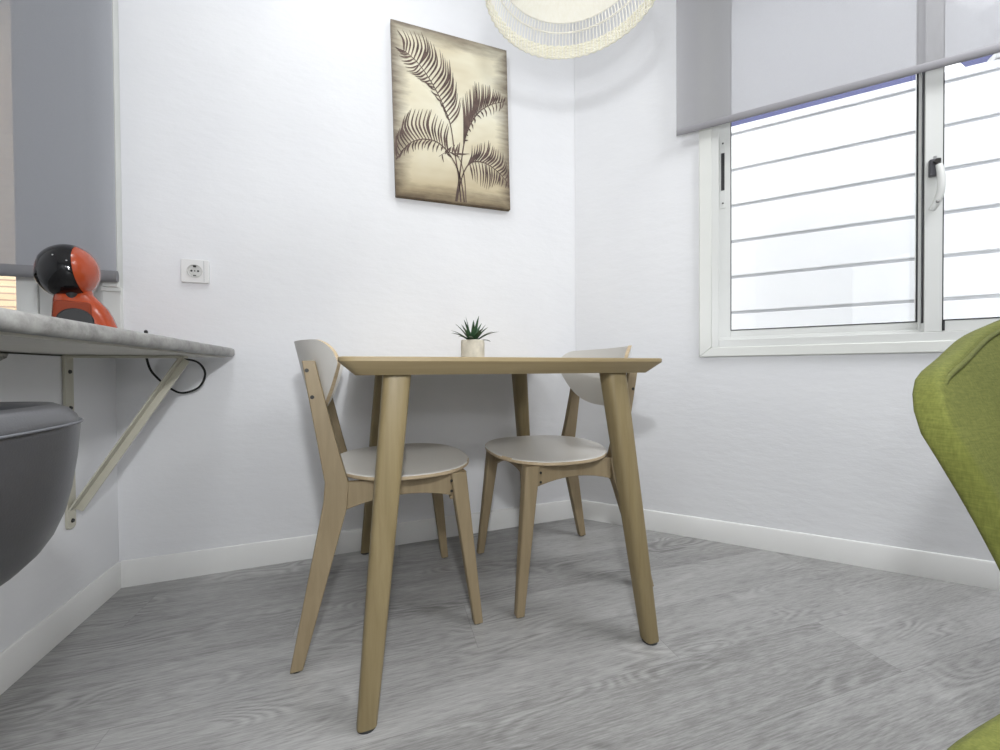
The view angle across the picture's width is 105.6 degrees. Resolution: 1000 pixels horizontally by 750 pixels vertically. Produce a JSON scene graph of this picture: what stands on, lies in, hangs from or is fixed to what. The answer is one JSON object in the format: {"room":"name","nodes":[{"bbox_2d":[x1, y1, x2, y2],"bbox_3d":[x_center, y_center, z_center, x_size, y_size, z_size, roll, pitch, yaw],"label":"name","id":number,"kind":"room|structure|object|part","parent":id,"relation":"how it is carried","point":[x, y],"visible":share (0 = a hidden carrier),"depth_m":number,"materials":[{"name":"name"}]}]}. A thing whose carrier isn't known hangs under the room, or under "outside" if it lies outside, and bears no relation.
{"room":"dining room","nodes":[
{"label":"dining room","id":0,"kind":"room"},
{"bbox_2d":[0,353,118,651],"bbox_3d":[-0.897,0.337,0.054,0.116,0.757,2.700,-1,1,-20],"label":"wall","id":1,"kind":"structure","parent":0,"point":[72,559],"depth_m":1.06,"materials":[{"name":"white paint"}]},
{"bbox_2d":[0,562,120,694],"bbox_3d":[-0.822,0.671,0.030,0.010,0.087,2.600,-1,1,-20],"label":"baseboard","id":2,"kind":"structure","parent":1,"relation":"attached to","point":[30,648],"depth_m":0.99,"materials":[{"name":"white wood"}]},
{"bbox_2d":[16,0,123,328],"bbox_3d":[-1.739,-0.816,1.111,1.021,1.450,0.165,-1,1,-20],"label":"window","id":3,"kind":"structure","parent":1,"relation":"in","point":[30,297],"depth_m":1.24,"materials":[{"name":"white metal"}]},
{"bbox_3d":[-1.815,-0.796,1.071,0.770,1.388,0.050,-1,1,-20],"label":"sash","id":4,"kind":"part","parent":3,"relation":"part of","materials":[{"name":"white metal"}]},
{"bbox_2d":[0,0,118,281],"bbox_3d":[-1.619,-1.082,1.073,0.845,1.579,0.086,-1,1,-20],"label":"roller blind","id":5,"kind":"object","parent":3,"relation":"attached to","point":[57,148],"visible":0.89,"depth_m":1.16,"materials":[{"name":"grey fabric"}]},
{"bbox_3d":[-1.377,-0.801,1.229,0.159,1.388,0.046,-1,1,-20],"label":"fixed panel","id":6,"kind":"part","parent":3,"relation":"part of","materials":[{"name":"glass"}]},
{"bbox_3d":[-1.747,-0.816,1.128,1.017,1.450,0.128,-1,1,-20],"label":"frame","id":7,"kind":"part","parent":3,"relation":"part of","materials":[{"name":"white metal"}]},
{"bbox_2d":[0,307,234,357],"bbox_3d":[-0.811,-0.065,0.130,0.576,0.034,2.392,-1,1,-20],"label":"countertop","id":8,"kind":"structure","parent":1,"relation":"on","point":[21,332],"depth_m":0.70,"materials":[{"name":"grey stone"}]},
{"bbox_2d":[33,244,117,327],"bbox_3d":[-1.159,-0.221,1.047,0.178,0.262,0.161,0,1,42],"label":"coffee machine","id":9,"kind":"object","parent":8,"relation":"on","point":[69,273],"visible":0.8,"depth_m":0.99,"materials":[{"name":"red plastic"}]},
{"bbox_3d":[-1.140,-0.210,1.010,0.024,0.016,0.024,0,1,42],"label":"spout","id":10,"kind":"part","parent":9,"relation":"part of","materials":[{"name":"black plastic"}]},
{"bbox_3d":[-1.131,-0.144,1.005,0.030,0.101,0.069,0,1,42],"label":"panel","id":11,"kind":"part","parent":9,"relation":"part of","materials":[{"name":"red plastic"}]},
{"bbox_2d":[56,308,93,323],"bbox_3d":[-1.111,-0.140,0.994,0.015,0.068,0.068,0,1,42],"label":"drip tray","id":12,"kind":"object","parent":9,"relation":"on","point":[86,315],"depth_m":0.99,"materials":[{"name":"black plastic"}]},
{"bbox_2d":[144,330,205,393],"bbox_3d":[-1.088,-0.043,1.251,0.177,0.215,0.086,-1,1,-14],"label":"power cord","id":13,"kind":"object","parent":8,"relation":"on","point":[145,331],"visible":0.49,"depth_m":1.28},
{"bbox_2d":[62,355,189,529],"bbox_3d":[-1.062,0.184,1.093,0.275,0.480,0.032,-1,1,-20],"label":"bracket","id":14,"kind":"object","parent":1,"relation":"attached to","point":[80,503],"visible":0.89,"depth_m":1.08,"materials":[{"name":"beige paint"}]},
{"bbox_3d":[-1.188,0.185,1.048,0.006,0.480,0.032,-1,1,-20],"label":"wall plate","id":15,"kind":"part","parent":14,"relation":"part of","materials":[{"name":"beige paint"}]},
{"bbox_3d":[-1.062,-0.052,1.091,0.264,0.007,0.032,-1,1,-20],"label":"arm","id":16,"kind":"part","parent":14,"relation":"part of","materials":[{"name":"beige paint"}]},
{"bbox_2d":[105,0,575,561],"bbox_3d":[-1.134,-0.658,1.376,3.134,2.720,0.154,-1,1,-20],"label":"wall","id":17,"kind":"structure","parent":0,"point":[257,141],"depth_m":1.43,"materials":[{"name":"white paint"}]},
{"bbox_2d":[181,258,209,283],"bbox_3d":[-1.056,-0.360,1.317,0.081,0.081,0.014,-1,1,-20],"label":"wall socket","id":18,"kind":"object","parent":17,"relation":"attached to","point":[192,270],"visible":1,"depth_m":1.31,"materials":[{"name":"white plastic"}]},
{"bbox_2d":[120,500,573,587],"bbox_3d":[-0.445,0.652,1.548,1.722,0.087,0.010,-1,1,-20],"label":"baseboard","id":19,"kind":"structure","parent":17,"relation":"attached to","point":[147,570],"depth_m":1.41,"materials":[{"name":"white wood"}]},
{"bbox_2d":[390,19,509,210],"bbox_3d":[-0.198,-1.076,1.608,0.494,0.698,0.025,-2,1,-20],"label":"picture","id":20,"kind":"object","parent":17,"relation":"attached to","point":[450,95],"visible":1,"depth_m":1.59,"materials":[{"name":"brown"}]},
{"bbox_2d":[461,339,484,356],"bbox_3d":[-0.091,-0.080,1.268,0.079,0.072,0.079,-1,1,-20],"label":"pot","id":21,"kind":"object","parent":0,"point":[469,347],"depth_m":1.23,"materials":[{"name":"ceramic"}]},
{"bbox_2d":[0,518,999,749],"bbox_3d":[0.734,0.751,-0.530,5.350,0.080,5.100,-1,1,-20],"label":"floor","id":22,"kind":"structure","parent":0,"point":[756,649],"depth_m":0.93,"materials":[{"name":"grey wood"}]},
{"bbox_2d":[0,402,83,585],"bbox_3d":[-0.681,0.376,0.307,0.411,0.674,0.455,-1,1,-20],"label":"tub chair","id":23,"kind":"object","parent":22,"relation":"on","point":[39,441],"visible":1,"depth_m":0.42,"materials":[{"name":"grey leather"}]},
{"bbox_2d":[290,339,482,673],"bbox_3d":[-0.351,0.303,1.176,0.495,0.793,0.453,-1,1,-22],"label":"dining chair","id":24,"kind":"object","parent":22,"relation":"on","point":[436,469],"visible":0.96,"depth_m":0.98,"materials":[{"name":"brown wood"}]},
{"bbox_3d":[-0.525,0.015,1.104,0.125,0.214,0.453,-1,1,-22],"label":"backrest","id":25,"kind":"part","parent":24,"relation":"part of","materials":[{"name":"white wood"}]},
{"bbox_3d":[-0.446,0.332,0.942,0.133,0.735,0.073,-1,1,-22],"label":"leg","id":26,"kind":"part","parent":24,"relation":"part of","materials":[{"name":"brown wood"}]},
{"bbox_3d":[-0.580,0.329,1.273,0.148,0.735,0.053,0,1,0],"label":"leg","id":27,"kind":"part","parent":24,"relation":"part of","materials":[{"name":"brown wood"}]},
{"bbox_3d":[-0.270,0.312,1.026,0.300,0.074,0.038,-1,1,-22],"label":"seat rail","id":28,"kind":"part","parent":24,"relation":"part of","materials":[{"name":"brown wood"}]},
{"bbox_3d":[-0.306,0.261,1.193,0.398,0.020,0.450,-1,1,-22],"label":"seat","id":29,"kind":"part","parent":24,"relation":"part of","materials":[{"name":"white wood"}]},
{"bbox_3d":[-0.236,0.480,1.423,0.086,0.425,0.058,-1,1,-22],"label":"leg","id":30,"kind":"part","parent":24,"relation":"part of","materials":[{"name":"brown wood"}]},
{"bbox_3d":[-0.099,0.483,1.077,0.086,0.425,0.058,-1,1,-22],"label":"leg","id":31,"kind":"part","parent":24,"relation":"part of","materials":[{"name":"brown wood"}]},
{"bbox_2d":[338,356,661,734],"bbox_3d":[-0.070,0.327,1.241,0.796,0.740,0.815,-1,1,-20],"label":"dining table","id":32,"kind":"object","parent":22,"relation":"on","point":[392,380],"visible":0.82,"depth_m":0.82,"materials":[{"name":"brown wood"}]},
{"bbox_3d":[-0.482,0.343,1.466,0.148,0.697,0.070,0,1,15],"label":"leg","id":33,"kind":"part","parent":32,"relation":"part of","materials":[{"name":"brown wood"}]},
{"bbox_3d":[-0.244,0.348,0.805,0.118,0.696,0.110,-1,1,-20],"label":"leg","id":34,"kind":"part","parent":32,"relation":"part of","materials":[{"name":"brown wood"}]},
{"bbox_2d":[453,317,494,356],"bbox_3d":[-0.091,-0.119,1.270,0.156,0.151,0.161,-1,1,-20],"label":"potted succulent","id":35,"kind":"object","parent":32,"relation":"on","point":[472,346],"visible":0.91,"depth_m":1.24,"materials":[{"name":"stone"}]},
{"bbox_3d":[0.108,0.336,1.676,0.070,0.697,0.148,0,1,36],"label":"leg","id":36,"kind":"part","parent":32,"relation":"part of","materials":[{"name":"brown wood"}]},
{"bbox_3d":[0.343,0.342,1.016,0.148,0.697,0.070,0,1,15],"label":"leg","id":37,"kind":"part","parent":32,"relation":"part of","materials":[{"name":"brown wood"}]},
{"bbox_2d":[477,345,653,617],"bbox_3d":[0.201,0.297,1.361,0.495,0.793,0.453,-1,1,-19],"label":"dining chair","id":38,"kind":"object","parent":22,"relation":"on","point":[539,459],"visible":0.6,"depth_m":1.26,"materials":[{"name":"brown wood"}]},
{"bbox_3d":[-0.044,0.478,1.475,0.086,0.425,0.058,-1,1,-19],"label":"leg","id":39,"kind":"part","parent":38,"relation":"part of","materials":[{"name":"brown wood"}]},
{"bbox_3d":[0.045,0.307,1.308,0.020,0.074,0.360,-1,1,-19],"label":"seat rail","id":40,"kind":"part","parent":38,"relation":"part of","materials":[{"name":"brown wood"}]},
{"bbox_3d":[0.077,0.481,1.123,0.086,0.425,0.058,-1,1,-19],"label":"leg","id":41,"kind":"part","parent":38,"relation":"part of","materials":[{"name":"brown wood"}]},
{"bbox_3d":[0.155,0.256,1.345,0.398,0.020,0.450,-1,1,-19],"label":"seat","id":42,"kind":"part","parent":38,"relation":"part of","materials":[{"name":"white wood"}]},
{"bbox_3d":[0.311,0.320,1.585,0.148,0.735,0.053,-1,1,-41],"label":"leg","id":43,"kind":"part","parent":38,"relation":"part of","materials":[{"name":"brown wood"}]},
{"bbox_3d":[0.238,0.307,1.195,0.301,0.074,0.020,-1,1,-23],"label":"seat rail","id":44,"kind":"part","parent":38,"relation":"part of","materials":[{"name":"brown wood"}]},
{"bbox_3d":[0.374,0.006,1.419,0.125,0.214,0.453,-1,1,-19],"label":"backrest","id":45,"kind":"part","parent":38,"relation":"part of","materials":[{"name":"white wood"}]},
{"bbox_3d":[0.426,0.323,1.254,0.148,0.735,0.053,0,1,2],"label":"leg","id":46,"kind":"part","parent":38,"relation":"part of","materials":[{"name":"brown wood"}]},
{"bbox_2d":[912,320,999,749],"bbox_3d":[0.816,0.281,0.132,0.879,0.850,0.947,-1,1,-20],"label":"armchair","id":47,"kind":"object","parent":22,"relation":"on","point":[956,397],"visible":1,"depth_m":0.47,"materials":[{"name":"green fabric"}]},
{"bbox_3d":[0.921,0.140,0.441,0.755,0.577,0.373,0,1,23],"label":"arm panel","id":48,"kind":"part","parent":47,"relation":"part of","materials":[{"name":"green fabric"}]},
{"bbox_2d":[947,714,999,749],"bbox_3d":[0.743,0.349,0.107,0.720,0.129,0.636,-1,1,-20],"label":"seat cushion","id":49,"kind":"object","parent":47,"relation":"on","point":[986,736],"depth_m":0.30,"materials":[{"name":"green fabric"}]},
{"bbox_2d":[574,0,994,561],"bbox_3d":[1.778,-0.675,1.190,3.100,2.720,0.155,0,1,27],"label":"wall","id":50,"kind":"structure","parent":0,"point":[830,445],"depth_m":1.60,"materials":[{"name":"white paint"}]},
{"bbox_2d":[582,500,999,589],"bbox_3d":[1.706,0.642,1.156,3.000,0.087,0.012,0,1,27],"label":"baseboard","id":51,"kind":"structure","parent":50,"relation":"attached to","point":[938,566],"depth_m":1.41,"materials":[{"name":"white wood"}]},
{"bbox_2d":[699,67,999,356],"bbox_3d":[1.498,-0.953,1.277,1.469,1.753,0.146,0,1,27],"label":"window","id":52,"kind":"structure","parent":50,"relation":"in","point":[928,332],"depth_m":1.37,"materials":[{"name":"white metal"}]},
{"bbox_3d":[0.919,-0.839,1.569,0.022,0.300,0.003,0,1,27],"label":"latch plate","id":53,"kind":"part","parent":52,"relation":"part of","materials":[{"name":"silver metal"}]},
{"bbox_3d":[1.196,-0.951,1.442,0.639,1.612,0.026,0,1,27],"label":"sash","id":54,"kind":"part","parent":52,"relation":"part of","materials":[{"name":"white metal"}]},
{"bbox_3d":[1.481,-0.952,1.244,1.469,1.753,0.020,0,1,27],"label":"casing","id":55,"kind":"part","parent":52,"relation":"part of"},
{"bbox_2d":[676,0,999,135],"bbox_3d":[1.442,-1.482,1.188,1.641,0.973,0.118,0,1,27],"label":"roller blind","id":56,"kind":"object","parent":52,"relation":"attached to","point":[736,60],"visible":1,"depth_m":1.39,"materials":[{"name":"white fabric"}]},
{"bbox_3d":[1.505,-0.949,1.292,1.379,1.670,0.114,0,1,27],"label":"frame","id":57,"kind":"part","parent":52,"relation":"part of","materials":[{"name":"white metal"}]},
{"bbox_3d":[1.441,-0.687,1.259,0.028,0.057,0.016,0,1,27],"label":"handle","id":58,"kind":"part","parent":52,"relation":"part of","materials":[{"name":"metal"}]},
{"bbox_3d":[1.439,-0.618,1.250,0.026,0.151,0.038,-1,1,-19],"label":"lever","id":59,"kind":"part","parent":52,"relation":"part of","materials":[{"name":"white metal"}]},
{"bbox_3d":[1.754,-0.951,1.118,0.726,1.612,0.025,0,1,27],"label":"sash","id":60,"kind":"part","parent":52,"relation":"part of","materials":[{"name":"white metal"}]},
{"bbox_3d":[0.716,-2.059,-0.561,5.350,0.100,5.100,-1,1,-20],"label":"ceiling","id":61,"kind":"structure","parent":0,"visible":0},
{"bbox_2d":[485,0,654,59],"bbox_3d":[0.175,-1.482,0.915,0.441,1.079,0.441,0,1,35],"label":"pendant lamp","id":62,"kind":"object","parent":61,"relation":"hanging from","point":[556,12],"visible":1,"depth_m":1.09,"materials":[{"name":"wicker"}]},
{"bbox_3d":[0.177,-1.079,0.920,0.390,0.101,0.390,-1,1,-20],"label":"woven crown","id":63,"kind":"part","parent":62,"relation":"part of","materials":[{"name":"wicker"}]},
{"label":"outside","id":64,"kind":"structure","parent":0,"visible":0},
{"bbox_3d":[-0.647,0.811,2.535,26.000,0.070,26.000,-1,1,-20],"label":"ground","id":65,"kind":"structure","parent":64,"visible":0},
{"bbox_2d":[0,276,16,309],"bbox_3d":[-4.108,-1.619,2.796,5.900,4.650,1.750,-1,1,-20],"label":"brick house","id":66,"kind":"structure","parent":65,"relation":"on","point":[7,283],"depth_m":2.39,"materials":[{"name":"beige stone"}]},
{"bbox_2d":[731,54,992,126],"bbox_3d":[3.726,-1.690,4.580,8.700,4.650,3.400,0,1,27],"label":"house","id":67,"kind":"structure","parent":65,"relation":"on","point":[986,58],"depth_m":3.32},
{"bbox_2d":[731,53,999,329],"bbox_3d":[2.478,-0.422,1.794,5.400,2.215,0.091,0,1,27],"label":"window glass","id":68,"kind":"object","parent":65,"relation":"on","point":[823,195],"visible":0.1,"depth_m":2.04,"materials":[{"name":"clear glass"}]}
]}

